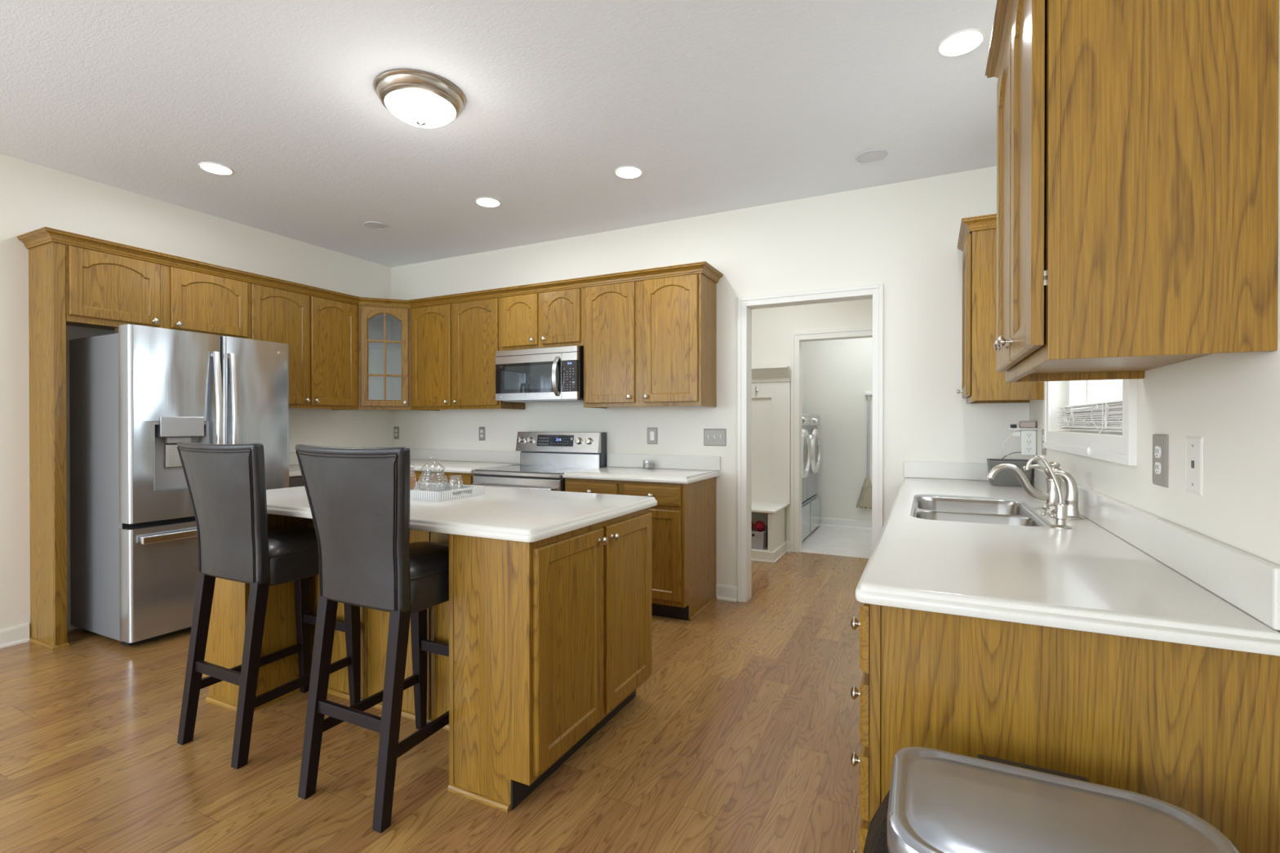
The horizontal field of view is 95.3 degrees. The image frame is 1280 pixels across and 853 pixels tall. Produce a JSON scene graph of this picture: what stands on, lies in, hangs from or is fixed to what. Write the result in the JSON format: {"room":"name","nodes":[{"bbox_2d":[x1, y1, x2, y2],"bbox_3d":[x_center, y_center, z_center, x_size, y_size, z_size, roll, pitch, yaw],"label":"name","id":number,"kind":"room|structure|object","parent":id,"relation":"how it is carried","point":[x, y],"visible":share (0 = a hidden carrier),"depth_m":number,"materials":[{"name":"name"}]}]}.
{"room":"kitchen","nodes":[
{"label":"kitchen","id":0,"kind":"room"},
{"bbox_2d":[0,153,391,636],"bbox_3d":[-4.129,-0.140,2.253,0.120,2.752,7.584,0,0,26],"label":"wall","id":1,"kind":"structure","parent":0,"point":[33,197],"depth_m":3.57,"materials":[{"name":"white paint"}]},
{"bbox_2d":[0,622,30,648],"bbox_3d":[-4.624,1.191,1.089,0.028,0.100,5.048,0,0,26],"label":"baseboard","id":2,"kind":"structure","parent":1,"relation":"attached to","point":[18,634],"depth_m":3.30,"materials":[{"name":"white paint"}]},
{"bbox_2d":[65,244,248,338],"bbox_3d":[-3.110,-0.808,3.761,0.365,0.430,0.979,0,0,26],"label":"upper cabinet","id":3,"kind":"object","parent":1,"relation":"attached to","point":[105,291],"visible":0.86,"depth_m":3.60,"materials":[{"name":"brown wood"}]},
{"bbox_2d":[16,226,723,308],"bbox_3d":[-1.577,-1.053,4.298,4.209,0.060,1.672,0,0,-10],"label":"crown molding","id":4,"kind":"structure","parent":3,"relation":"attached to","point":[44,235],"depth_m":4.08,"materials":[{"name":"brown wood"}]},
{"bbox_2d":[248,282,358,409],"bbox_3d":[-2.697,-0.584,4.599,0.365,0.885,0.886,0,0,26],"label":"upper cabinet","id":5,"kind":"object","parent":1,"relation":"attached to","point":[321,334],"visible":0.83,"depth_m":4.55,"materials":[{"name":"brown wood"}]},
{"bbox_2d":[0,525,871,852],"bbox_3d":[-1.006,1.263,2.623,5.358,0.062,11.202,0,0,26],"label":"floor","id":6,"kind":"structure","parent":0,"point":[742,734],"depth_m":2.16,"materials":[{"name":"brown wood"}]},
{"bbox_2d":[28,241,69,650],"bbox_3d":[-3.358,0.105,3.305,0.331,2.252,0.069,0,0,26],"label":"end panel","id":7,"kind":"object","parent":6,"relation":"on","point":[46,262],"visible":1,"depth_m":3.26,"materials":[{"name":"brown wood"}]},
{"bbox_2d":[69,324,288,646],"bbox_3d":[-2.878,0.335,3.723,0.794,1.789,0.896,0,0,26],"label":"refrigerator","id":8,"kind":"object","parent":6,"relation":"on","point":[137,392],"visible":0.77,"depth_m":3.37,"materials":[{"name":"grey metal"}]},
{"bbox_2d":[177,441,360,769],"bbox_3d":[-1.513,0.647,2.423,0.516,1.175,0.530,0,0,26],"label":"bar stool","id":9,"kind":"object","parent":6,"relation":"on","point":[226,483],"visible":0.95,"depth_m":2.24,"materials":[{"name":"black leather"}]},
{"bbox_2d":[288,475,304,487],"bbox_3d":[-2.592,0.791,4.459,0.625,0.870,0.598,0,0,26],"label":"dishwasher","id":10,"kind":"object","parent":6,"relation":"on","point":[294,482],"visible":0.02,"depth_m":4.14,"materials":[{"name":"grey plastic"}]},
{"bbox_2d":[295,444,448,833],"bbox_3d":[-0.849,0.649,2.095,0.516,1.175,0.530,0,0,26],"label":"bar stool","id":11,"kind":"object","parent":6,"relation":"on","point":[358,498],"visible":0.91,"depth_m":1.89,"materials":[{"name":"black leather"}]},
{"bbox_2d":[202,507,652,813],"bbox_3d":[-0.990,0.797,2.650,1.960,0.874,0.902,0,0,26],"label":"kitchen island","id":12,"kind":"object","parent":6,"relation":"on","point":[548,639],"visible":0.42,"depth_m":2.04,"materials":[{"name":"brown wood"}]},
{"bbox_2d":[266,485,657,542],"bbox_3d":[-0.978,0.340,2.657,1.905,0.040,0.955,0,0,26],"label":"island countertop","id":13,"kind":"structure","parent":12,"relation":"on","point":[512,514],"depth_m":2.28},
{"bbox_2d":[409,481,484,502],"bbox_3d":[-1.040,0.299,2.729,0.558,0.042,0.280,0,0,26],"label":"serving tray","id":14,"kind":"object","parent":13,"relation":"on","point":[426,492],"visible":0.54,"depth_m":2.66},
{"bbox_2d":[409,460,416,489],"bbox_3d":[-1.125,0.219,2.832,0.074,0.188,0.074,0,0,26],"label":"glass jar","id":15,"kind":"object","parent":14,"relation":"on","point":[413,481],"visible":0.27,"depth_m":2.82,"materials":[{"name":"clear"}]},
{"bbox_2d":[417,455,447,491],"bbox_3d":[-0.975,0.223,2.747,0.133,0.181,0.133,0,0,26],"label":"glass jar","id":16,"kind":"object","parent":14,"relation":"on","point":[430,455],"visible":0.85,"depth_m":2.75,"materials":[{"name":"clear glass"}]},
{"bbox_2d":[448,475,463,494],"bbox_3d":[-0.857,0.271,2.711,0.070,0.085,0.070,0,0,26],"label":"glass jar","id":17,"kind":"object","parent":14,"relation":"on","point":[454,493],"visible":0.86,"depth_m":2.71,"materials":[{"name":"clear glass"}]},
{"bbox_2d":[410,471,475,484],"bbox_3d":[-1.555,0.788,4.846,0.978,0.874,0.659,0,0,26],"label":"base cabinet","id":18,"kind":"object","parent":6,"relation":"on","point":[427,477],"visible":0.02,"depth_m":4.49,"materials":[{"name":"brown wood"}]},
{"bbox_2d":[288,448,520,476],"bbox_3d":[-2.003,0.281,4.626,1.590,0.140,1.448,0,0,26],"label":"countertop","id":19,"kind":"structure","parent":18,"relation":"on","point":[463,462],"depth_m":5.01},
{"bbox_2d":[470,431,606,491],"bbox_3d":[-0.769,0.625,4.429,0.795,1.162,0.704,0,0,26],"label":"range","id":20,"kind":"object","parent":6,"relation":"on","point":[545,457],"visible":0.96,"depth_m":4.52,"materials":[{"name":"grey metal"}]},
{"bbox_2d":[471,465,597,478],"bbox_3d":[-0.774,0.336,4.412,0.791,0.033,0.575,0,0,26],"label":"cooktop","id":21,"kind":"object","parent":20,"relation":"in","point":[515,471],"depth_m":4.27,"materials":[{"name":"silver glass"}]},
{"bbox_2d":[564,476,716,620],"bbox_3d":[0.009,0.791,4.073,0.900,0.874,0.661,0,0,26],"label":"base cabinet","id":22,"kind":"object","parent":6,"relation":"on","point":[683,566],"visible":0.43,"depth_m":3.73,"materials":[{"name":"brown wood"}]},
{"bbox_2d":[562,453,720,484],"bbox_3d":[0.021,0.284,4.078,0.919,0.140,0.636,0,0,26],"label":"countertop","id":23,"kind":"structure","parent":22,"relation":"on","point":[684,472],"depth_m":4.15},
{"bbox_2d":[642,459,653,467],"bbox_3d":[0.062,0.281,4.331,0.084,0.062,0.084,0,0,26],"label":"glass","id":24,"kind":"object","parent":23,"relation":"on","point":[645,465],"visible":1,"depth_m":4.30,"materials":[{"name":"beige glass"}]},
{"bbox_2d":[751,365,791,563],"bbox_3d":[0.697,0.321,5.764,1.446,1.800,0.560,0,0,26],"label":"hall tree","id":25,"kind":"object","parent":6,"relation":"on","point":[771,385],"visible":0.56,"depth_m":5.72,"materials":[{"name":"white paint"}]},
{"bbox_2d":[751,525,768,549],"bbox_3d":[1.070,1.040,5.532,0.302,0.160,0.360,0,0,26],"label":"storage bin","id":26,"kind":"object","parent":25,"relation":"on","point":[759,539],"visible":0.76,"depth_m":5.34,"materials":[{"name":"grey fabric"}]},
{"bbox_2d":[754,520,765,531],"bbox_3d":[1.110,0.924,5.401,0.099,0.098,0.099,0,0,26],"label":"bundle","id":27,"kind":"object","parent":26,"relation":"in","point":[759,526],"visible":0.96,"depth_m":5.37,"materials":[{"name":"red fabric"}]},
{"bbox_2d":[751,365,790,382],"bbox_3d":[0.780,-0.508,5.929,1.446,0.145,0.115,0,0,26],"label":"shelf","id":28,"kind":"object","parent":25,"relation":"attached to","point":[781,374],"depth_m":5.69,"materials":[{"name":"white paint"}]},
{"bbox_2d":[801,413,810,541],"bbox_3d":[1.401,0.537,6.337,0.801,1.357,0.670,0,0,26],"label":"machine","id":29,"kind":"object","parent":6,"relation":"on","point":[806,448],"visible":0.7,"depth_m":6.22,"materials":[{"name":"grey metal"}]},
{"bbox_2d":[805,413,820,533],"bbox_3d":[1.704,0.534,6.951,0.801,1.357,0.670,0,0,26],"label":"machine","id":30,"kind":"object","parent":6,"relation":"on","point":[814,500],"visible":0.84,"depth_m":6.70,"materials":[{"name":"grey metal"}]},
{"bbox_2d":[862,746,1239,852],"bbox_3d":[0.572,0.912,0.849,0.534,0.660,0.422,0,0,26],"label":"trash can","id":31,"kind":"object","parent":6,"relation":"on","point":[936,801],"visible":1,"depth_m":0.88,"materials":[{"name":"silver metal"}]},
{"bbox_2d":[850,602,1279,852],"bbox_3d":[0.847,0.803,1.315,0.678,0.874,0.499,0,0,26],"label":"base cabinet","id":32,"kind":"object","parent":6,"relation":"on","point":[1193,729],"visible":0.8,"depth_m":1.06,"materials":[{"name":"brown wood"}]},
{"bbox_3d":[1.434,0.798,2.521,0.657,0.874,2.182,0,0,26],"label":"base cabinet","id":33,"kind":"object","parent":6,"relation":"on","visible":0},
{"bbox_2d":[855,461,1279,656],"bbox_3d":[1.335,0.292,2.275,0.655,0.140,2.706,0,0,26],"label":"countertop","id":34,"kind":"structure","parent":33,"relation":"on","point":[1122,569],"depth_m":1.24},
{"bbox_2d":[911,496,1049,526],"bbox_3d":[1.316,0.412,2.317,0.430,0.160,0.817,0,0,26],"label":"double sink","id":35,"kind":"object","parent":34,"relation":"in","point":[931,508],"visible":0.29,"depth_m":2.47,"materials":[{"name":"silver metal"}]},
{"bbox_2d":[986,458,1033,486],"bbox_3d":[2.008,0.250,3.175,0.198,0.134,0.220,0,0,26],"label":"storage basket","id":36,"kind":"object","parent":34,"relation":"on","point":[1003,477],"visible":0.7,"depth_m":3.10,"materials":[{"name":"grey plastic"}]},
{"bbox_2d":[986,462,1062,509],"bbox_3d":[1.510,0.229,2.284,0.270,0.184,0.076,0,0,12],"label":"kitchen faucet","id":37,"kind":"object","parent":34,"relation":"on","point":[1051,495],"visible":0.76,"depth_m":2.27,"materials":[{"name":"silver metal"}]},
{"bbox_2d":[1025,455,1071,528],"bbox_3d":[1.317,0.209,1.884,0.126,0.228,0.058,0,0,26],"label":"tap","id":38,"kind":"object","parent":34,"relation":"on","point":[1060,513],"visible":1,"depth_m":1.87,"materials":[{"name":"silver metal"}]},
{"bbox_2d":[1054,470,1084,519],"bbox_3d":[1.513,0.239,2.059,0.084,0.166,0.072,0,0,26],"label":"sprayer","id":39,"kind":"object","parent":34,"relation":"on","point":[1071,499],"visible":0.91,"depth_m":2.04,"materials":[{"name":"silver metal"}]},
{"bbox_2d":[0,0,998,267],"bbox_3d":[-1.772,-1.551,1.060,5.358,0.080,7.744,0,0,26],"label":"ceiling","id":40,"kind":"structure","parent":0,"point":[720,105],"depth_m":2.74,"materials":[{"name":"white paint"}]},
{"bbox_2d":[198,161,233,174],"bbox_3d":[-2.495,-1.516,3.437,0.165,0.010,0.165,0,0,26],"label":"recessed light","id":41,"kind":"object","parent":40,"relation":"in","point":[212,167],"visible":1,"depth_m":3.42,"materials":[{"name":"white plastic"}]},
{"bbox_2d":[364,221,388,230],"bbox_3d":[-2.000,-1.522,4.426,0.169,0.006,0.169,0,0,26],"label":"recessed light","id":42,"kind":"object","parent":40,"relation":"in","point":[371,224],"visible":1,"depth_m":4.42,"materials":[{"name":"grey plastic"}]},
{"bbox_2d":[373,68,466,128],"bbox_3d":[-1.002,-1.442,2.669,0.394,0.150,0.394,0,0,26],"label":"ceiling lamp","id":43,"kind":"object","parent":40,"relation":"attached to","point":[420,99],"visible":1,"depth_m":2.57,"materials":[{"name":"white glass"}]},
{"bbox_2d":[475,197,500,207],"bbox_3d":[-1.030,-1.518,3.959,0.165,0.010,0.165,0,0,26],"label":"recessed light","id":44,"kind":"object","parent":40,"relation":"in","point":[484,202],"visible":1,"depth_m":3.94,"materials":[{"name":"white plastic"}]},
{"bbox_2d":[614,165,642,178],"bbox_3d":[-0.068,-1.516,3.488,0.165,0.010,0.165,0,0,26],"label":"recessed light","id":45,"kind":"object","parent":40,"relation":"in","point":[626,171],"visible":1,"depth_m":3.48,"materials":[{"name":"white plastic"}]},
{"bbox_2d":[855,149,887,164],"bbox_3d":[1.302,-1.517,3.283,0.169,0.006,0.169,0,0,26],"label":"ceiling speaker","id":46,"kind":"object","parent":40,"relation":"in","point":[872,156],"visible":1,"depth_m":3.28,"materials":[{"name":"grey plastic"}]},
{"bbox_2d":[937,28,985,57],"bbox_3d":[1.266,-1.511,2.305,0.165,0.010,0.165,0,0,26],"label":"recessed light","id":47,"kind":"object","parent":40,"relation":"in","point":[960,42],"visible":1,"depth_m":2.29,"materials":[{"name":"white plastic"}]},
{"bbox_2d":[391,165,1029,586],"bbox_3d":[-0.057,-0.150,4.538,5.398,2.752,0.120,0,0,26],"label":"wall","id":48,"kind":"structure","parent":0,"point":[903,237],"depth_m":3.94,"materials":[{"name":"white paint"}]},
{"bbox_2d":[340,305,420,411],"bbox_3d":[-2.254,-0.587,5.214,0.618,0.885,0.610,0,0,26],"label":"upper cabinet","id":49,"kind":"object","parent":48,"relation":"attached to","point":[384,333],"visible":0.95,"depth_m":5.07,"materials":[{"name":"brown wood"}]},
{"bbox_2d":[393,426,399,439],"bbox_3d":[-2.335,0.059,5.592,0.070,0.120,0.009,0,0,26],"label":"wall outlet","id":50,"kind":"object","parent":48,"relation":"attached to","point":[396,428],"visible":1,"depth_m":5.59,"materials":[{"name":"grey plastic"}]},
{"bbox_2d":[288,448,520,465],"bbox_3d":[-2.003,0.262,4.625,1.590,0.100,1.448,0,0,26],"label":"backsplash","id":51,"kind":"structure","parent":48,"relation":"attached to","point":[499,456],"depth_m":5.16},
{"bbox_2d":[410,297,524,410],"bbox_3d":[-1.489,-0.586,4.971,0.984,0.885,0.365,0,0,26],"label":"upper cabinet","id":52,"kind":"object","parent":48,"relation":"attached to","point":[455,345],"visible":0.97,"depth_m":4.82,"materials":[{"name":"brown wood"}]},
{"bbox_2d":[479,426,485,440],"bbox_3d":[-1.389,0.063,5.125,0.072,0.120,0.009,0,0,26],"label":"wall outlet","id":53,"kind":"object","parent":48,"relation":"attached to","point":[482,429],"visible":1,"depth_m":5.12,"materials":[{"name":"grey plastic"}]},
{"bbox_2d":[500,287,583,351],"bbox_3d":[-0.703,-0.811,4.581,0.769,0.430,0.365,0,0,26],"label":"upper cabinet","id":54,"kind":"object","parent":48,"relation":"attached to","point":[555,318],"visible":0.84,"depth_m":4.45,"materials":[{"name":"brown wood"}]},
{"bbox_2d":[495,345,583,402],"bbox_3d":[-0.723,-0.394,4.555,0.754,0.395,0.434,0,0,26],"label":"microwave","id":55,"kind":"object","parent":54,"relation":"attached to","point":[552,374],"visible":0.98,"depth_m":4.39,"materials":[{"name":"grey metal"}]},
{"bbox_2d":[583,273,716,408],"bbox_3d":[0.054,-0.582,4.209,0.917,0.885,0.365,0,0,26],"label":"upper cabinet","id":56,"kind":"object","parent":48,"relation":"attached to","point":[649,342],"visible":1,"depth_m":4.05,"materials":[{"name":"brown wood"}]},
{"bbox_2d":[647,427,657,444],"bbox_3d":[0.092,0.070,4.394,0.084,0.124,0.008,0,0,26],"label":"rocker switch","id":57,"kind":"object","parent":48,"relation":"attached to","point":[651,432],"visible":1,"depth_m":4.39,"materials":[{"name":"grey plastic"}]},
{"bbox_2d":[607,453,720,471],"bbox_3d":[0.158,0.263,4.355,0.919,0.100,0.019,0,0,26],"label":"backsplash","id":58,"kind":"structure","parent":48,"relation":"attached to","point":[632,460],"depth_m":4.33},
{"bbox_2d":[703,428,726,445],"bbox_3d":[0.533,0.077,4.170,0.168,0.122,0.018,0,0,26],"label":"light switch","id":59,"kind":"object","parent":48,"relation":"attached to","point":[712,437],"visible":1,"depth_m":4.17,"materials":[{"name":"grey plastic"}]},
{"bbox_2d":[715,584,737,601],"bbox_3d":[0.612,1.178,4.130,0.156,0.100,0.028,0,0,26],"label":"baseboard","id":60,"kind":"structure","parent":48,"relation":"attached to","point":[726,593],"depth_m":4.13,"materials":[{"name":"white paint"}]},
{"bbox_2d":[737,283,883,602],"bbox_3d":[1.136,0.164,3.941,0.942,2.129,0.137,0,0,26],"label":"door frame","id":61,"kind":"structure","parent":48,"relation":"in","point":[875,291],"depth_m":4.02,"materials":[{"name":"white paint"}]},
{"bbox_2d":[751,298,872,541],"bbox_3d":[1.500,-0.155,5.745,3.200,2.752,0.120,0,0,26],"label":"wall","id":62,"kind":"structure","parent":0,"point":[772,328],"depth_m":5.70,"materials":[{"name":"white paint"}]},
{"bbox_2d":[785,541,790,551],"bbox_3d":[1.443,1.171,5.697,0.050,0.100,0.028,0,0,26],"label":"baseboard","id":63,"kind":"structure","parent":62,"relation":"attached to","point":[788,542],"depth_m":5.69,"materials":[{"name":"white paint"}]},
{"bbox_2d":[790,326,872,552],"bbox_3d":[1.900,0.152,5.539,0.904,2.140,0.137,0,0,26],"label":"door frame","id":64,"kind":"structure","parent":62,"relation":"in","point":[797,338],"depth_m":5.66,"materials":[{"name":"white paint"}]},
{"bbox_2d":[801,337,872,520],"bbox_3d":[2.543,-0.161,7.066,2.500,2.752,0.120,0,0,26],"label":"wall","id":65,"kind":"structure","parent":0,"point":[837,375],"depth_m":7.06,"materials":[{"name":"white paint"}]},
{"bbox_2d":[818,517,871,529],"bbox_3d":[2.510,1.165,7.005,2.300,0.100,0.028,0,0,26],"label":"baseboard","id":66,"kind":"structure","parent":65,"relation":"attached to","point":[839,522],"depth_m":7.02,"materials":[{"name":"white paint"}]},
{"bbox_2d":[865,391,872,395],"bbox_3d":[2.702,-0.389,6.894,0.082,0.040,0.044,0,0,26],"label":"hook","id":67,"kind":"object","parent":65,"relation":"attached to","point":[866,393],"visible":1,"depth_m":6.87,"materials":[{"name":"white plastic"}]},
{"bbox_2d":[856,395,871,508],"bbox_3d":[2.681,0.291,6.882,0.249,1.350,0.077,0,0,26],"label":"broom","id":68,"kind":"object","parent":67,"relation":"hanging from","point":[864,501],"visible":0.8,"depth_m":6.87,"materials":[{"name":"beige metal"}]},
{"bbox_2d":[1029,0,1279,632],"bbox_3d":[0.603,-0.130,-0.084,0.120,2.752,7.584,0,0,26],"label":"wall","id":69,"kind":"structure","parent":0,"point":[1231,401],"depth_m":1.19,"materials":[{"name":"white paint"}]},
{"bbox_2d":[956,213,996,251],"bbox_3d":[1.946,-1.048,3.179,0.363,0.060,0.534,0,0,26],"label":"crown molding","id":70,"kind":"structure","parent":69,"relation":"attached to","point":[968,224],"depth_m":3.02,"materials":[{"name":"brown wood"}]},
{"bbox_2d":[985,0,1013,78],"bbox_3d":[1.041,-1.040,1.347,0.363,0.060,0.779,0,0,26],"label":"crown molding","id":71,"kind":"structure","parent":69,"relation":"attached to","point":[1002,15],"depth_m":1.57,"materials":[{"name":"brown wood"}]},
{"bbox_2d":[956,228,1044,403],"bbox_3d":[1.956,-0.578,3.204,0.369,0.885,0.484,0,0,26],"label":"upper cabinet","id":72,"kind":"object","parent":69,"relation":"attached to","point":[981,383],"visible":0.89,"depth_m":3.02,"materials":[{"name":"brown wood"}]},
{"bbox_2d":[1007,427,1037,456],"bbox_3d":[2.065,0.083,3.155,0.123,0.148,0.115,0,0,26],"label":"shelf","id":73,"kind":"object","parent":69,"relation":"attached to","point":[1028,439],"visible":0.99,"depth_m":3.12,"materials":[{"name":"white plastic"}]},
{"bbox_2d":[1002,429,1015,455],"bbox_3d":[1.984,0.085,3.138,0.062,0.147,0.012,0,0,19],"label":"cable","id":74,"kind":"object","parent":73,"relation":"hanging from","point":[1014,429],"visible":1,"depth_m":3.14,"materials":[{"name":"white plastic"}]},
{"bbox_2d":[1009,424,1017,427],"bbox_3d":[2.015,-0.001,3.148,0.028,0.020,0.030,0,0,26],"label":"adapter","id":75,"kind":"object","parent":73,"relation":"on","point":[1011,425],"visible":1,"depth_m":3.13,"materials":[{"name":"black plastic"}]},
{"bbox_2d":[1011,431,1021,436],"bbox_3d":[2.038,0.040,3.160,0.039,0.027,0.032,0,0,26],"label":"plug","id":76,"kind":"object","parent":73,"relation":"attached to","point":[1015,433],"visible":1,"depth_m":3.15,"materials":[{"name":"white plastic"}]},
{"bbox_2d":[1018,421,1035,427],"bbox_3d":[2.084,-0.011,3.139,0.070,0.038,0.085,0,0,26],"label":"puck","id":77,"kind":"object","parent":73,"relation":"on","point":[1021,424],"visible":1,"depth_m":3.10,"materials":[{"name":"beige"}]},
{"bbox_2d":[1041,429,1046,455],"bbox_3d":[2.003,0.077,2.898,0.009,0.126,0.100,0,0,26],"label":"wall outlet","id":78,"kind":"object","parent":69,"relation":"attached to","point":[1043,450],"visible":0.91,"depth_m":2.89,"materials":[{"name":"grey plastic"}]},
{"bbox_2d":[1044,378,1137,466],"bbox_3d":[1.713,-0.430,2.183,0.139,1.072,1.329,0,0,26],"label":"window","id":79,"kind":"structure","parent":69,"relation":"in","point":[1120,449],"depth_m":1.99,"materials":[{"name":"white paint"}]},
{"bbox_2d":[1057,379,1122,455],"bbox_3d":[1.673,-0.391,2.178,0.098,0.976,1.110,0,0,26],"label":"window blind","id":80,"kind":"object","parent":79,"relation":"attached to","point":[1106,415],"visible":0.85,"depth_m":2.09,"materials":[{"name":"white paint"}]},
{"bbox_2d":[994,0,1279,382],"bbox_3d":[1.039,-0.570,1.350,0.370,0.885,0.679,0,0,26],"label":"upper cabinet","id":81,"kind":"object","parent":69,"relation":"attached to","point":[1137,140],"visible":1,"depth_m":1.05,"materials":[{"name":"brown wood"}]},
{"bbox_2d":[1152,434,1168,488],"bbox_3d":[1.287,0.083,1.448,0.009,0.128,0.095,0,0,26],"label":"wall outlet","id":82,"kind":"object","parent":69,"relation":"attached to","point":[1160,442],"visible":1,"depth_m":1.44,"materials":[{"name":"grey metal"}]},
{"bbox_2d":[1155,462,1160,474],"bbox_3d":[1.286,0.103,1.449,0.004,0.029,0.031,0,0,26],"label":"receptacle","id":83,"kind":"object","parent":82,"relation":"attached to","point":[1157,464],"depth_m":1.44,"materials":[{"name":"grey plastic"}]},
{"bbox_2d":[1155,445,1160,457],"bbox_3d":[1.286,0.063,1.448,0.004,0.029,0.031,0,0,26],"label":"receptacle","id":84,"kind":"object","parent":82,"relation":"attached to","point":[1157,448],"depth_m":1.44,"materials":[{"name":"grey plastic"}]},
{"bbox_2d":[1185,435,1203,496],"bbox_3d":[1.200,0.084,1.265,0.004,0.124,0.088,0,0,26],"label":"light switch","id":85,"kind":"object","parent":69,"relation":"attached to","point":[1193,445],"visible":1,"depth_m":1.26,"materials":[{"name":"white plastic"}]},
{"label":"outside","id":86,"kind":"structure","parent":0,"visible":0},
{"bbox_3d":[5.079,1.293,2.794,5.362,0.080,11.500,0,0,26],"label":"ground","id":87,"kind":"structure","parent":86,"visible":0},
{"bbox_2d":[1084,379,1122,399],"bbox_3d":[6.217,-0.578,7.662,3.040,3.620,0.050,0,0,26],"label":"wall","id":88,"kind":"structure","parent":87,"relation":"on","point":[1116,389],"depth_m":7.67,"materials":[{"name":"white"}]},
{"bbox_2d":[1084,380,1122,408],"bbox_3d":[4.295,0.398,5.671,0.120,1.686,5.170,0,0,26],"label":"window blind","id":89,"kind":"object","parent":87,"relation":"on","point":[1115,397],"visible":0.02,"depth_m":4.66,"materials":[{"name":"white"}]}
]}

